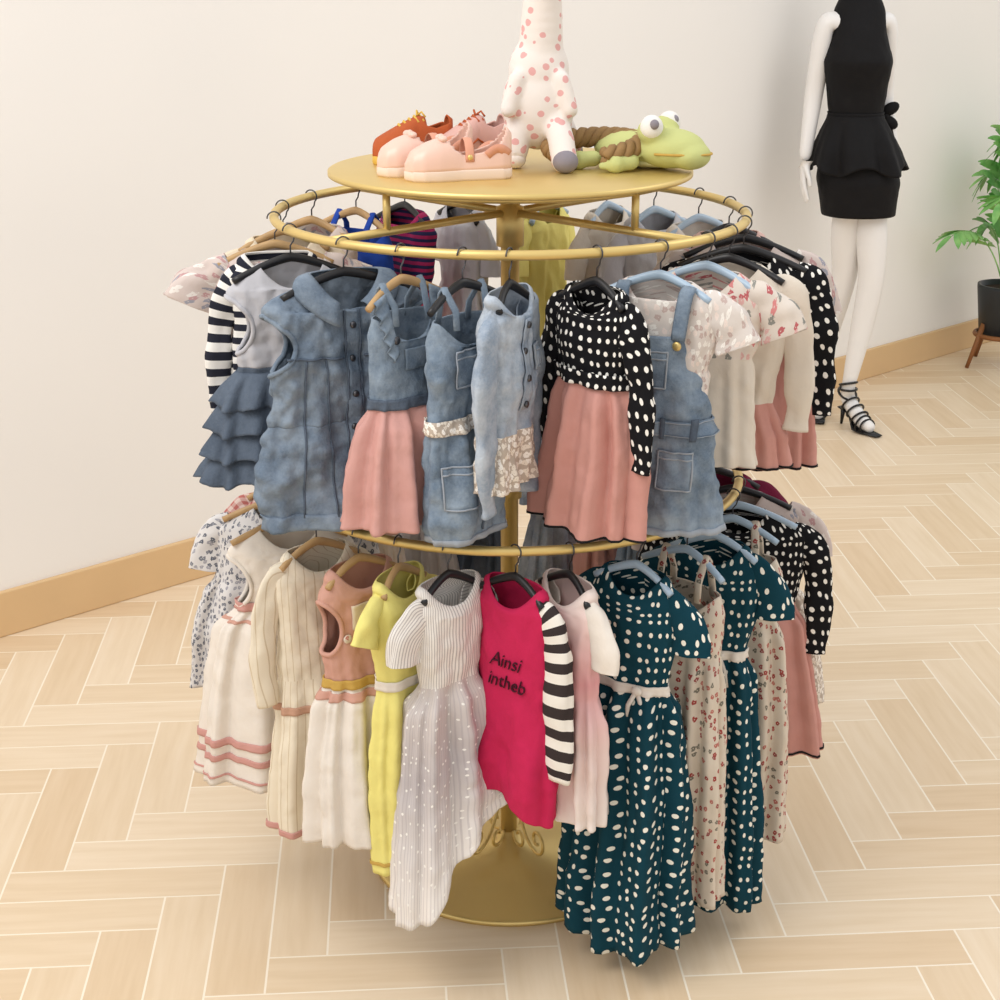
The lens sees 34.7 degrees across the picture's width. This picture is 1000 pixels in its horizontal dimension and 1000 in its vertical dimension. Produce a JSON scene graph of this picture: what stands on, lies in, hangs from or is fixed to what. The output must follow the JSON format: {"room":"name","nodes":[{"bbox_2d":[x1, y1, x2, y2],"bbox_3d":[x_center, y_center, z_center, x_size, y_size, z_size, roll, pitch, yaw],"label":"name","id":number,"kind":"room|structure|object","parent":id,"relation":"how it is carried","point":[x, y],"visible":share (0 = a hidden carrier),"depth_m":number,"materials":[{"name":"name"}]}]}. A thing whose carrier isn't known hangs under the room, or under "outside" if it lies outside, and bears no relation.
{"room":"clothing store","nodes":[
{"label":"clothing store","id":0,"kind":"room"},
{"bbox_2d":[0,341,999,999],"bbox_3d":[2.700,1.602,1.007,19.950,0.001,19.618,0,19,0],"label":"floor","id":1,"kind":"structure","parent":0,"point":[125,874],"depth_m":3.52,"materials":[{"name":"brown wood"}]},
{"bbox_2d":[269,147,751,926],"bbox_3d":[0.019,0.067,3.202,0.912,1.448,0.912,-3,20,-9],"label":"rack","id":2,"kind":"object","parent":1,"relation":"on","point":[510,880],"visible":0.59,"depth_m":2.90,"materials":[{"name":"gold metal"}]},
{"bbox_2d":[222,503,257,521],"bbox_3d":[-0.426,-0.008,3.120,0.235,0.100,0.024,-1,19,-4],"label":"clothes hanger","id":3,"kind":"object","parent":2,"relation":"hanging from","point":[243,510],"visible":0.16,"depth_m":3.12,"materials":[{"name":"wood"}]},
{"bbox_2d":[188,508,379,687],"bbox_3d":[-0.424,0.187,3.201,0.417,0.385,0.129,-1,19,-4],"label":"dress","id":4,"kind":"object","parent":3,"relation":"hanging from","point":[211,544],"visible":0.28,"depth_m":3.15,"materials":[{"name":"white fabric"}]},
{"bbox_2d":[246,492,253,500],"bbox_3d":[-0.422,-0.050,3.237,0.186,0.100,0.024,-2,19,-5],"label":"clothes hanger","id":5,"kind":"object","parent":2,"relation":"hanging from","point":[250,496],"visible":0.02,"depth_m":3.23,"materials":[{"name":"wood"}]},
{"bbox_2d":[223,493,255,512],"bbox_3d":[-0.420,0.111,3.298,0.317,0.305,0.155,0,19,1],"label":"dress","id":6,"kind":"object","parent":5,"relation":"hanging from","point":[241,501],"visible":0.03,"depth_m":3.24,"materials":[{"name":"pink fabric"}]},
{"bbox_2d":[217,211,333,265],"bbox_3d":[-0.411,-0.477,2.925,0.215,0.100,0.024,-3,19,-8],"label":"clothes hanger","id":7,"kind":"object","parent":2,"relation":"hanging from","point":[270,244],"visible":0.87,"depth_m":2.93,"materials":[{"name":"wood"}]},
{"bbox_2d":[205,250,316,412],"bbox_3d":[-0.403,-0.309,2.945,0.283,0.293,0.095,-4,20,-11],"label":"striped long sleeve top","id":8,"kind":"object","parent":7,"relation":"hanging from","point":[220,357],"visible":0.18,"depth_m":2.92,"materials":[{"name":"white fabric"}]},
{"bbox_2d":[163,247,372,337],"bbox_3d":[-0.413,-0.382,2.958,0.412,0.165,0.094,-4,20,-10],"label":"floral blouse","id":9,"kind":"object","parent":7,"relation":"hanging from","point":[194,286],"visible":0.11,"depth_m":2.92,"materials":[{"name":"white fabric"}]},
{"bbox_2d":[238,199,329,250],"bbox_3d":[-0.414,-0.522,3.054,0.176,0.100,0.024,-3,20,-10],"label":"clothes hanger","id":10,"kind":"object","parent":2,"relation":"hanging from","point":[269,235],"visible":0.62,"depth_m":3.05,"materials":[{"name":"wood"}]},
{"bbox_2d":[225,235,347,256],"bbox_3d":[-0.414,-0.392,3.110,0.306,0.245,0.108,-3,20,-9],"label":"dress","id":11,"kind":"object","parent":10,"relation":"hanging from","point":[316,247],"visible":0.05,"depth_m":3.08,"materials":[{"name":"fabric"}]},
{"bbox_2d":[231,223,340,284],"bbox_3d":[-0.366,-0.434,2.803,0.215,0.100,0.024,-6,20,-17],"label":"clothes hanger","id":12,"kind":"object","parent":2,"relation":"hanging from","point":[287,257],"visible":0.77,"depth_m":2.80,"materials":[{"name":"plastic"}]},
{"bbox_2d":[193,262,329,490],"bbox_3d":[-0.373,-0.234,2.879,0.374,0.390,0.195,-7,21,-20],"label":"dress","id":13,"kind":"object","parent":12,"relation":"hanging from","point":[244,402],"visible":0.36,"depth_m":2.83,"materials":[{"name":"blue fabric"}]},
{"bbox_2d":[230,525,347,545],"bbox_3d":[-0.398,0.029,3.013,0.225,0.100,0.024,-5,20,-13],"label":"clothes hanger","id":14,"kind":"object","parent":2,"relation":"hanging from","point":[246,535],"visible":0.2,"depth_m":3.00,"materials":[{"name":"wood"}]},
{"bbox_2d":[194,524,354,793],"bbox_3d":[-0.401,0.287,3.113,0.408,0.515,0.187,-6,20,-16],"label":"dress","id":15,"kind":"object","parent":14,"relation":"hanging from","point":[234,743],"visible":0.34,"depth_m":3.06,"materials":[{"name":"fabric"}]},
{"bbox_2d":[288,189,343,234],"bbox_3d":[-0.377,-0.566,3.178,0.176,0.100,0.024,7,20,19],"label":"clothes hanger","id":16,"kind":"object","parent":2,"relation":"hanging from","point":[311,219],"visible":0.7,"depth_m":3.18,"materials":[{"name":"wood"}]},
{"bbox_2d":[286,222,357,259],"bbox_3d":[-0.371,-0.425,3.233,0.228,0.265,0.104,6,20,16],"label":"floral blouse","id":17,"kind":"object","parent":16,"relation":"hanging from","point":[312,228],"visible":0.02,"depth_m":3.21,"materials":[{"name":"fabric"}]},
{"bbox_2d":[279,530,359,571],"bbox_3d":[-0.331,0.067,2.905,0.166,0.100,0.024,-13,23,-32],"label":"clothes hanger","id":18,"kind":"object","parent":2,"relation":"hanging from","point":[315,541],"visible":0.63,"depth_m":2.91,"materials":[{"name":"wood"}]},
{"bbox_2d":[248,538,369,839],"bbox_3d":[-0.337,0.350,3.009,0.287,0.565,0.135,-13,23,-32],"label":"striped dress","id":19,"kind":"object","parent":18,"relation":"hanging from","point":[284,604],"visible":0.53,"depth_m":2.94,"materials":[{"name":"beige fabric"}]},
{"bbox_2d":[280,236,410,301],"bbox_3d":[-0.260,-0.391,2.680,0.235,0.100,0.024,-9,21,-24],"label":"clothes hanger","id":20,"kind":"object","parent":2,"relation":"hanging from","point":[342,271],"visible":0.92,"depth_m":2.68,"materials":[{"name":"plastic"}]},
{"bbox_2d":[253,267,422,534],"bbox_3d":[-0.272,-0.179,2.761,0.334,0.439,0.138,-9,21,-24],"label":"dress","id":21,"kind":"object","parent":20,"relation":"hanging from","point":[319,386],"visible":0.7,"depth_m":2.71,"materials":[{"name":"fabric"}]},
{"bbox_2d":[322,190,382,228],"bbox_3d":[-0.299,-0.603,3.285,0.186,0.100,0.024,13,23,33],"label":"clothes hanger","id":22,"kind":"object","parent":2,"relation":"hanging from","point":[355,210],"visible":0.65,"depth_m":3.29,"materials":[{"name":"wood"}]},
{"bbox_2d":[331,208,393,270],"bbox_3d":[-0.297,-0.477,3.338,0.228,0.255,0.108,17,25,40],"label":"dress","id":23,"kind":"object","parent":22,"relation":"hanging from","point":[376,260],"visible":0.09,"depth_m":3.27,"materials":[{"name":"fabric"}]},
{"bbox_2d":[325,530,395,590],"bbox_3d":[-0.247,0.094,2.828,0.162,0.100,0.024,-17,25,-39],"label":"clothes hanger","id":24,"kind":"object","parent":2,"relation":"hanging from","point":[359,557],"visible":0.78,"depth_m":2.83,"materials":[{"name":"wood"}]},
{"bbox_2d":[302,553,392,849],"bbox_3d":[-0.250,0.358,2.918,0.268,0.520,0.173,-17,25,-39],"label":"dress","id":25,"kind":"object","parent":24,"relation":"hanging from","point":[335,784],"visible":0.56,"depth_m":2.88,"materials":[{"name":"fabric"}]},
{"bbox_2d":[376,199,423,221],"bbox_3d":[-0.204,-0.628,3.357,0.024,0.100,0.176,-16,25,-37],"label":"clothes hanger","id":26,"kind":"object","parent":2,"relation":"hanging from","point":[401,205],"visible":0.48,"depth_m":3.36,"materials":[{"name":"plastic"}]},
{"bbox_2d":[376,209,436,305],"bbox_3d":[-0.204,-0.484,3.403,0.108,0.265,0.230,-17,25,-40],"label":"dress","id":27,"kind":"object","parent":26,"relation":"hanging from","point":[413,266],"visible":0.16,"depth_m":3.34,"materials":[{"name":"fabric"}]},
{"bbox_2d":[365,243,441,312],"bbox_3d":[-0.158,-0.371,2.622,0.024,0.100,0.186,16,25,37],"label":"clothes hanger","id":28,"kind":"object","parent":2,"relation":"hanging from","point":[401,278],"visible":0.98,"depth_m":2.62,"materials":[{"name":"wood"}]},
{"bbox_2d":[340,274,440,537],"bbox_3d":[-0.162,-0.171,2.700,0.180,0.408,0.265,16,25,37],"label":"dress","id":29,"kind":"object","parent":28,"relation":"hanging from","point":[383,485],"visible":0.68,"depth_m":2.65,"materials":[{"name":"fabric"}]},
{"bbox_2d":[381,534,426,600],"bbox_3d":[-0.172,0.108,2.787,0.024,0.100,0.137,11,22,28],"label":"clothes hanger","id":30,"kind":"object","parent":2,"relation":"hanging from","point":[400,566],"visible":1,"depth_m":2.79,"materials":[{"name":"wood"}]},
{"bbox_2d":[350,561,437,876],"bbox_3d":[-0.174,0.393,2.893,0.105,0.570,0.296,8,21,22],"label":"dress","id":31,"kind":"object","parent":30,"relation":"hanging from","point":[375,623],"visible":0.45,"depth_m":2.83,"materials":[{"name":"fabric"}]},
{"bbox_2d":[372,110,452,164],"bbox_3d":[-0.164,-0.684,3.010,0.163,0.096,0.074,-10,21,-25],"label":"sneaker","id":32,"kind":"object","parent":2,"relation":"on","point":[418,124],"visible":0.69,"depth_m":2.99,"materials":[{"name":"orange fabric"}]},
{"bbox_2d":[377,121,474,177],"bbox_3d":[-0.133,-0.630,2.865,0.184,0.091,0.074,-7,21,-20],"label":"shoe","id":33,"kind":"object","parent":2,"relation":"on","point":[392,156],"visible":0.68,"depth_m":2.83,"materials":[{"name":"pink leather"}]},
{"bbox_2d":[421,547,481,605],"bbox_3d":[-0.085,0.119,2.755,0.139,0.100,0.024,-17,25,-39],"label":"clothes hanger","id":34,"kind":"object","parent":2,"relation":"hanging from","point":[449,573],"visible":0.85,"depth_m":2.76,"materials":[{"name":"plastic"}]},
{"bbox_2d":[385,569,506,930],"bbox_3d":[-0.086,0.440,2.872,0.274,0.644,0.171,-17,25,-39],"label":"dress","id":35,"kind":"object","parent":34,"relation":"hanging from","point":[444,801],"visible":0.87,"depth_m":2.81,"materials":[{"name":"fabric"}]},
{"bbox_2d":[404,126,511,182],"bbox_3d":[-0.073,-0.609,2.804,0.194,0.091,0.074,-5,20,-15],"label":"shoe","id":36,"kind":"object","parent":2,"relation":"on","point":[435,160],"visible":1,"depth_m":2.78,"materials":[{"name":"pink leather"}]},
{"bbox_2d":[437,206,479,225],"bbox_3d":[-0.085,-0.644,3.402,0.024,0.100,0.176,-11,22,-28],"label":"clothes hanger","id":37,"kind":"object","parent":2,"relation":"hanging from","point":[439,212],"visible":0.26,"depth_m":3.44,"materials":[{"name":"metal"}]},
{"bbox_2d":[433,205,500,316],"bbox_3d":[-0.072,-0.494,3.460,0.103,0.285,0.313,-10,21,-25],"label":"dress","id":38,"kind":"object","parent":37,"relation":"hanging from","point":[479,237],"visible":0.44,"depth_m":3.40,"materials":[{"name":"fabric"}]},
{"bbox_2d":[427,246,495,316],"bbox_3d":[-0.056,-0.361,2.592,0.024,0.100,0.186,16,25,38],"label":"clothes hanger","id":39,"kind":"object","parent":2,"relation":"hanging from","point":[461,283],"visible":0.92,"depth_m":2.58,"materials":[{"name":"plastic"}]},
{"bbox_2d":[421,278,507,547],"bbox_3d":[-0.056,-0.147,2.667,0.112,0.432,0.193,16,25,38],"label":"dress","id":40,"kind":"object","parent":39,"relation":"hanging from","point":[452,512],"visible":0.69,"depth_m":2.63,"materials":[{"name":"fabric"}]},
{"bbox_2d":[443,109,504,149],"bbox_3d":[-0.053,-0.688,3.021,0.153,0.096,0.074,-14,24,-35],"label":"sneaker","id":41,"kind":"object","parent":2,"relation":"on","point":[483,132],"visible":0.38,"depth_m":3.00,"materials":[{"name":"leather"}]},
{"bbox_2d":[479,544,544,610],"bbox_3d":[0.023,0.124,2.743,0.155,0.100,0.024,18,26,41],"label":"clothes hanger","id":42,"kind":"object","parent":2,"relation":"hanging from","point":[509,576],"visible":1,"depth_m":2.74,"materials":[{"name":"plastic"}]},
{"bbox_2d":[469,572,573,828],"bbox_3d":[0.025,0.350,2.825,0.275,0.445,0.100,18,26,41],"label":"dress","id":43,"kind":"object","parent":42,"relation":"hanging from","point":[526,748],"visible":0.84,"depth_m":2.78,"materials":[{"name":"fabric"}]},
{"bbox_2d":[496,247,534,314],"bbox_3d":[0.020,-0.359,2.586,0.024,0.100,0.128,10,21,25],"label":"clothes hanger","id":44,"kind":"object","parent":2,"relation":"hanging from","point":[511,284],"visible":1,"depth_m":2.58,"materials":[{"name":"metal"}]},
{"bbox_2d":[471,283,545,520],"bbox_3d":[0.014,-0.168,2.657,0.086,0.370,0.240,10,21,25],"label":"jacket","id":45,"kind":"object","parent":44,"relation":"hanging from","point":[509,367],"visible":0.99,"depth_m":2.61,"materials":[{"name":"fabric"}]},
{"bbox_2d":[501,0,582,172],"bbox_3d":[0.077,-0.819,2.889,0.160,0.434,0.202,0,19,0],"label":"plush toy","id":46,"kind":"object","parent":2,"relation":"on","point":[539,104],"visible":0.87,"depth_m":2.88,"materials":[{"name":"fabric"}]},
{"bbox_2d":[529,207,568,225],"bbox_3d":[0.100,-0.646,3.406,0.024,0.100,0.176,10,22,26],"label":"clothes hanger","id":47,"kind":"object","parent":2,"relation":"hanging from","point":[531,221],"visible":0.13,"depth_m":3.35,"materials":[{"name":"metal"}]},
{"bbox_2d":[519,207,574,337],"bbox_3d":[0.094,-0.495,3.463,0.104,0.285,0.312,8,21,22],"label":"dress","id":48,"kind":"object","parent":47,"relation":"hanging from","point":[545,277],"visible":0.36,"depth_m":3.41,"materials":[{"name":"fabric"}]},
{"bbox_2d":[538,541,590,609],"bbox_3d":[0.115,0.119,2.755,0.024,0.100,0.151,-12,23,-31],"label":"clothes hanger","id":49,"kind":"object","parent":2,"relation":"hanging from","point":[564,573],"visible":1,"depth_m":2.75,"materials":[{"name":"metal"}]},
{"bbox_2d":[534,568,619,832],"bbox_3d":[0.121,0.348,2.840,0.106,0.450,0.288,-12,23,-31],"label":"dress","id":50,"kind":"object","parent":49,"relation":"hanging from","point":[584,804],"visible":0.48,"depth_m":2.78,"materials":[{"name":"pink fabric"}]},
{"bbox_2d":[540,126,640,162],"bbox_3d":[0.174,-0.648,2.931,0.200,0.062,0.139,0,19,0],"label":"toy","id":51,"kind":"object","parent":2,"relation":"on","point":[583,137],"visible":0.61,"depth_m":2.92,"materials":[{"name":"beige fabric"}]},
{"bbox_2d":[558,244,625,312],"bbox_3d":[0.153,-0.366,2.606,0.024,0.100,0.155,-15,25,-37],"label":"clothes hanger","id":52,"kind":"object","parent":2,"relation":"hanging from","point":[592,281],"visible":1,"depth_m":2.60,"materials":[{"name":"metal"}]},
{"bbox_2d":[526,281,655,543],"bbox_3d":[0.151,-0.153,2.683,0.143,0.414,0.278,-10,22,-26],"label":"polka dot dress","id":53,"kind":"object","parent":52,"relation":"hanging from","point":[598,415],"visible":0.99,"depth_m":2.65,"materials":[{"name":"fabric"}]},
{"bbox_2d":[591,200,630,220],"bbox_3d":[0.230,-0.631,3.364,0.024,0.100,0.176,13,23,33],"label":"clothes hanger","id":54,"kind":"object","parent":2,"relation":"hanging from","point":[606,204],"visible":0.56,"depth_m":3.37,"materials":[{"name":"plastic"}]},
{"bbox_2d":[564,205,630,280],"bbox_3d":[0.228,-0.499,3.415,0.102,0.245,0.308,13,23,33],"label":"dress","id":55,"kind":"object","parent":54,"relation":"hanging from","point":[575,269],"visible":0.18,"depth_m":3.32,"materials":[{"name":"fabric"}]},
{"bbox_2d":[593,544,673,597],"bbox_3d":[0.236,0.105,2.797,0.166,0.100,0.024,14,24,36],"label":"clothes hanger","id":56,"kind":"object","parent":2,"relation":"hanging from","point":[627,564],"visible":0.76,"depth_m":2.80,"materials":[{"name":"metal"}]},
{"bbox_2d":[555,560,710,966],"bbox_3d":[0.245,0.476,2.933,0.305,0.753,0.185,14,24,36],"label":"polka dot dress","id":57,"kind":"object","parent":56,"relation":"hanging from","point":[626,884],"visible":0.77,"depth_m":2.88,"materials":[{"name":"teal fabric"}]},
{"bbox_2d":[576,111,712,172],"bbox_3d":[0.264,-0.660,2.935,0.277,0.103,0.202,10,22,26],"label":"plush toy","id":58,"kind":"object","parent":2,"relation":"on","point":[663,144],"visible":0.87,"depth_m":2.87,"materials":[{"name":"green fabric"}]},
{"bbox_2d":[629,192,685,226],"bbox_3d":[0.322,-0.609,3.300,0.176,0.100,0.024,-16,25,-37],"label":"clothes hanger","id":59,"kind":"object","parent":2,"relation":"hanging from","point":[655,209],"visible":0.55,"depth_m":3.31,"materials":[{"name":"plastic"}]},
{"bbox_2d":[598,210,686,284],"bbox_3d":[0.315,-0.468,3.357,0.308,0.265,0.102,-14,24,-34],"label":"dress","id":60,"kind":"object","parent":59,"relation":"hanging from","point":[612,269],"visible":0.2,"depth_m":3.28,"materials":[{"name":"fabric"}]},
{"bbox_2d":[609,238,711,303],"bbox_3d":[0.264,-0.383,2.656,0.196,0.100,0.024,10,22,26],"label":"clothes hanger","id":61,"kind":"object","parent":2,"relation":"hanging from","point":[654,274],"visible":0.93,"depth_m":2.65,"materials":[{"name":"plastic"}]},
{"bbox_2d":[616,276,760,537],"bbox_3d":[0.272,-0.166,2.743,0.356,0.430,0.157,10,22,26],"label":"pinafore","id":62,"kind":"object","parent":61,"relation":"hanging from","point":[685,499],"visible":0.54,"depth_m":2.68,"materials":[{"name":"blue fabric"}]},
{"bbox_2d":[641,538,724,583],"bbox_3d":[0.332,0.080,2.867,0.186,0.100,0.024,18,26,41],"label":"clothes hanger","id":63,"kind":"object","parent":2,"relation":"hanging from","point":[687,549],"visible":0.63,"depth_m":2.87,"materials":[{"name":"plastic"}]},
{"bbox_2d":[657,542,726,909],"bbox_3d":[0.336,0.414,2.993,0.230,0.694,0.142,18,26,41],"label":"dress","id":64,"kind":"object","parent":63,"relation":"hanging from","point":[699,685],"visible":0.46,"depth_m":2.92,"materials":[{"name":"beige fabric"}]},
{"bbox_2d":[656,219,726,264],"bbox_3d":[0.401,-0.423,3.260,0.234,0.285,0.109,-11,22,-28],"label":"dress","id":65,"kind":"object","parent":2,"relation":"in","point":[696,227],"visible":0.05,"depth_m":3.24,"materials":[{"name":"fabric"}]},
{"bbox_2d":[669,187,722,233],"bbox_3d":[0.401,-0.575,3.204,0.176,0.100,0.024,-11,22,-28],"label":"clothes hanger","id":66,"kind":"object","parent":2,"relation":"hanging from","point":[699,217],"visible":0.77,"depth_m":3.21,"materials":[{"name":"plastic"}]},
{"bbox_2d":[667,230,750,288],"bbox_3d":[0.352,-0.409,2.731,0.196,0.100,0.024,10,22,26],"label":"clothes hanger","id":67,"kind":"object","parent":2,"relation":"hanging from","point":[701,265],"visible":0.82,"depth_m":2.73,"materials":[{"name":"plastic"}]},
{"bbox_2d":[668,267,807,468],"bbox_3d":[0.354,-0.234,2.793,0.362,0.335,0.099,10,22,26],"label":"dress","id":68,"kind":"object","parent":67,"relation":"hanging from","point":[731,392],"visible":0.36,"depth_m":2.75,"materials":[{"name":"beige fabric"}]},
{"bbox_2d":[669,533,757,564],"bbox_3d":[0.392,0.057,2.934,0.178,0.100,0.024,10,22,26],"label":"clothes hanger","id":69,"kind":"object","parent":2,"relation":"hanging from","point":[720,537],"visible":0.49,"depth_m":2.93,"materials":[{"name":"plastic"}]},
{"bbox_2d":[640,536,794,912],"bbox_3d":[0.395,0.424,3.068,0.198,0.745,0.264,-9,21,-25],"label":"polka dot dress","id":70,"kind":"object","parent":69,"relation":"hanging from","point":[749,593],"visible":0.41,"depth_m":2.99,"materials":[{"name":"teal fabric"}]},
{"bbox_2d":[689,196,772,247],"bbox_3d":[0.445,-0.537,3.097,0.176,0.100,0.024,-3,20,-9],"label":"clothes hanger","id":71,"kind":"object","parent":2,"relation":"hanging from","point":[720,227],"visible":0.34,"depth_m":3.10,"materials":[{"name":"plastic"}]},
{"bbox_2d":[685,230,765,248],"bbox_3d":[0.448,-0.387,3.155,0.232,0.285,0.104,-5,20,-13],"label":"dress","id":72,"kind":"object","parent":71,"relation":"hanging from","point":[756,231],"visible":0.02,"depth_m":3.11,"materials":[{"name":"fabric"}]},
{"bbox_2d":[690,223,784,285],"bbox_3d":[0.400,-0.432,2.796,0.205,0.100,0.024,8,21,21],"label":"clothes hanger","id":73,"kind":"object","parent":2,"relation":"hanging from","point":[726,257],"visible":0.79,"depth_m":2.79,"materials":[{"name":"plastic"}]},
{"bbox_2d":[679,260,814,470],"bbox_3d":[0.404,-0.246,2.873,0.331,0.365,0.108,8,21,21],"label":"dress","id":74,"kind":"object","parent":73,"relation":"hanging from","point":[772,449],"visible":0.25,"depth_m":2.82,"materials":[{"name":"fabric"}]},
{"bbox_2d":[715,467,759,489],"bbox_3d":[0.445,-0.070,3.295,0.186,0.100,0.024,0,19,0],"label":"clothes hanger","id":75,"kind":"object","parent":2,"relation":"hanging from","point":[718,470],"visible":0.29,"depth_m":3.30,"materials":[{"name":"plastic"}]},
{"bbox_2d":[716,473,787,502],"bbox_3d":[0.447,0.090,3.358,0.335,0.305,0.153,0,19,0],"label":"burgundy knit top","id":76,"kind":"object","parent":75,"relation":"hanging from","point":[765,487],"visible":0.06,"depth_m":3.31,"materials":[{"name":"red fabric"}]},
{"bbox_2d":[678,215,807,272],"bbox_3d":[0.439,-0.462,2.883,0.235,0.100,0.024,5,20,13],"label":"clothes hanger","id":77,"kind":"object","parent":2,"relation":"hanging from","point":[738,248],"visible":0.93,"depth_m":2.88,"materials":[{"name":"plastic"}]},
{"bbox_2d":[661,253,838,471],"bbox_3d":[0.442,-0.261,2.962,0.359,0.395,0.116,5,20,13],"label":"polka dot dress","id":78,"kind":"object","parent":77,"relation":"hanging from","point":[802,446],"visible":0.17,"depth_m":2.92,"materials":[{"name":"fabric"}]},
{"bbox_2d":[683,206,804,261],"bbox_3d":[0.456,-0.497,2.982,0.225,0.100,0.024,3,19,8],"label":"clothes hanger","id":79,"kind":"object","parent":2,"relation":"hanging from","point":[752,239],"visible":0.82,"depth_m":2.98,"materials":[{"name":"plastic"}]},
{"bbox_2d":[653,243,841,313],"bbox_3d":[0.458,-0.378,3.038,0.376,0.225,0.096,2,19,5],"label":"floral blouse","id":80,"kind":"object","parent":79,"relation":"hanging from","point":[811,258],"visible":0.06,"depth_m":2.99,"materials":[{"name":"beige fabric"}]},
{"bbox_2d":[723,488,778,545],"bbox_3d":[0.438,0.027,3.020,0.186,0.100,0.024,7,20,19],"label":"clothes hanger","id":81,"kind":"object","parent":2,"relation":"hanging from","point":[732,517],"visible":0.73,"depth_m":3.02,"materials":[{"name":"plastic"}]},
{"bbox_2d":[747,520,788,843],"bbox_3d":[0.432,0.346,3.141,0.292,0.665,0.140,6,20,17],"label":"dress","id":82,"kind":"object","parent":81,"relation":"hanging from","point":[766,644],"visible":0.19,"depth_m":3.09,"materials":[{"name":"beige fabric"}]},
{"bbox_2d":[719,480,791,510],"bbox_3d":[0.466,-0.031,3.186,0.235,0.100,0.024,2,19,6],"label":"clothes hanger","id":83,"kind":"object","parent":2,"relation":"hanging from","point":[722,489],"visible":0.34,"depth_m":3.19,"materials":[{"name":"plastic"}]},
{"bbox_2d":[631,491,832,703],"bbox_3d":[0.463,0.195,3.271,0.425,0.445,0.142,3,19,8],"label":"dress","id":84,"kind":"object","parent":83,"relation":"hanging from","point":[800,513],"visible":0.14,"depth_m":3.20,"materials":[{"name":"white fabric"}]},
{"bbox_2d":[726,475,797,529],"bbox_3d":[0.459,0.002,3.091,0.235,0.100,0.024,3,20,9],"label":"clothes hanger","id":85,"kind":"object","parent":2,"relation":"hanging from","point":[741,505],"visible":0.66,"depth_m":3.09,"materials":[{"name":"plastic"}]},
{"bbox_2d":[638,508,833,758],"bbox_3d":[0.461,0.255,3.190,0.396,0.505,0.138,3,20,9],"label":"polka dot dress","id":86,"kind":"object","parent":85,"relation":"hanging from","point":[800,551],"visible":0.28,"depth_m":3.13,"materials":[{"name":"fabric"}]},
{"bbox_3d":[0.248,-0.153,3.532,0.024,0.100,0.166,16,25,37],"label":"clothes hanger","id":87,"kind":"object","parent":2,"relation":"hanging from","visible":0},
{"bbox_2d":[573,539,617,575],"bbox_3d":[0.244,0.055,3.609,0.115,0.405,0.299,16,25,37],"label":"dress","id":88,"kind":"object","parent":87,"relation":"hanging from","point":[582,562],"visible":0.09,"depth_m":3.56,"materials":[{"name":"fabric"}]},
{"label":"clothes hanger","id":89,"kind":"object","parent":2,"relation":"hanging from","visible":0},
{"bbox_2d":[456,530,500,577],"bbox_3d":[-0.044,0.037,3.659,0.116,0.405,0.300,-9,21,-24],"label":"dress","id":90,"kind":"object","parent":89,"relation":"hanging from","point":[484,565],"visible":0.09,"depth_m":3.62,"materials":[{"name":"fabric"}]},
{"bbox_2d":[799,0,908,436],"bbox_3d":[1.359,-1.189,6.120,0.401,1.898,0.362,10,22,27],"label":"mannequin","id":91,"kind":"object","parent":1,"relation":"on","point":[856,152],"visible":0.88,"depth_m":5.98},
{"bbox_2d":[933,124,999,367],"bbox_3d":[2.328,-1.120,7.107,0.886,1.112,0.535,-16,25,-38],"label":"potted plant","id":92,"kind":"object","parent":1,"relation":"on","point":[988,290],"visible":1,"depth_m":7.15,"materials":[{"name":"green plant"}]},
{"bbox_2d":[0,0,999,590],"bbox_3d":[-1.075,-1.257,4.331,17.000,3.200,0.120,-17,25,-40],"label":"wall","id":93,"kind":"structure","parent":0,"point":[143,142],"depth_m":4.70,"materials":[{"name":"paint"}]},
{"bbox_2d":[0,318,989,637],"bbox_3d":[-1.028,0.207,4.791,17.000,0.132,0.018,-17,25,-40],"label":"baseboard","id":94,"kind":"structure","parent":93,"relation":"attached to","point":[58,597],"depth_m":4.73,"materials":[{"name":"brown wood"}]},
{"label":"clothes hanger","id":95,"kind":"object","parent":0,"visible":0},
{"bbox_2d":[378,533,405,562],"bbox_3d":[-0.291,0.077,3.546,0.298,0.405,0.116,11,22,29],"label":"dress","id":96,"kind":"object","parent":95,"relation":"hanging from","point":[391,551],"visible":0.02,"depth_m":3.50,"materials":[{"name":"fabric"}]},
{"bbox_3d":[0.340,-0.129,3.464,0.166,0.100,0.024,-16,25,-37],"label":"clothes hanger","id":97,"kind":"object","parent":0,"visible":0},
{"bbox_2d":[615,546,640,560],"bbox_3d":[0.337,0.080,3.539,0.301,0.405,0.117,-15,25,-37],"label":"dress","id":98,"kind":"object","parent":97,"relation":"hanging from","point":[623,553],"visible":0.02,"depth_m":3.50,"materials":[{"name":"fabric"}]},
{"bbox_3d":[-0.182,-0.158,3.546,0.024,0.100,0.166,-16,25,-37],"label":"clothes hanger","id":99,"kind":"object","parent":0,"visible":0},
{"bbox_2d":[398,525,459,574],"bbox_3d":[-0.173,0.048,3.628,0.118,0.405,0.297,-15,25,-37],"label":"dress","id":100,"kind":"object","parent":99,"relation":"hanging from","point":[435,563],"visible":0.1,"depth_m":3.58,"materials":[{"name":"fabric"}]},
{"bbox_3d":[0.125,-0.169,3.579,0.024,0.100,0.166,11,22,28],"label":"clothes hanger","id":101,"kind":"object","parent":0,"visible":0},
{"bbox_2d":[518,440,575,580],"bbox_3d":[0.120,0.038,3.656,0.125,0.405,0.306,11,22,28],"label":"dress","id":102,"kind":"object","parent":101,"relation":"hanging from","point":[532,568],"visible":0.26,"depth_m":3.60,"materials":[{"name":"fabric"}]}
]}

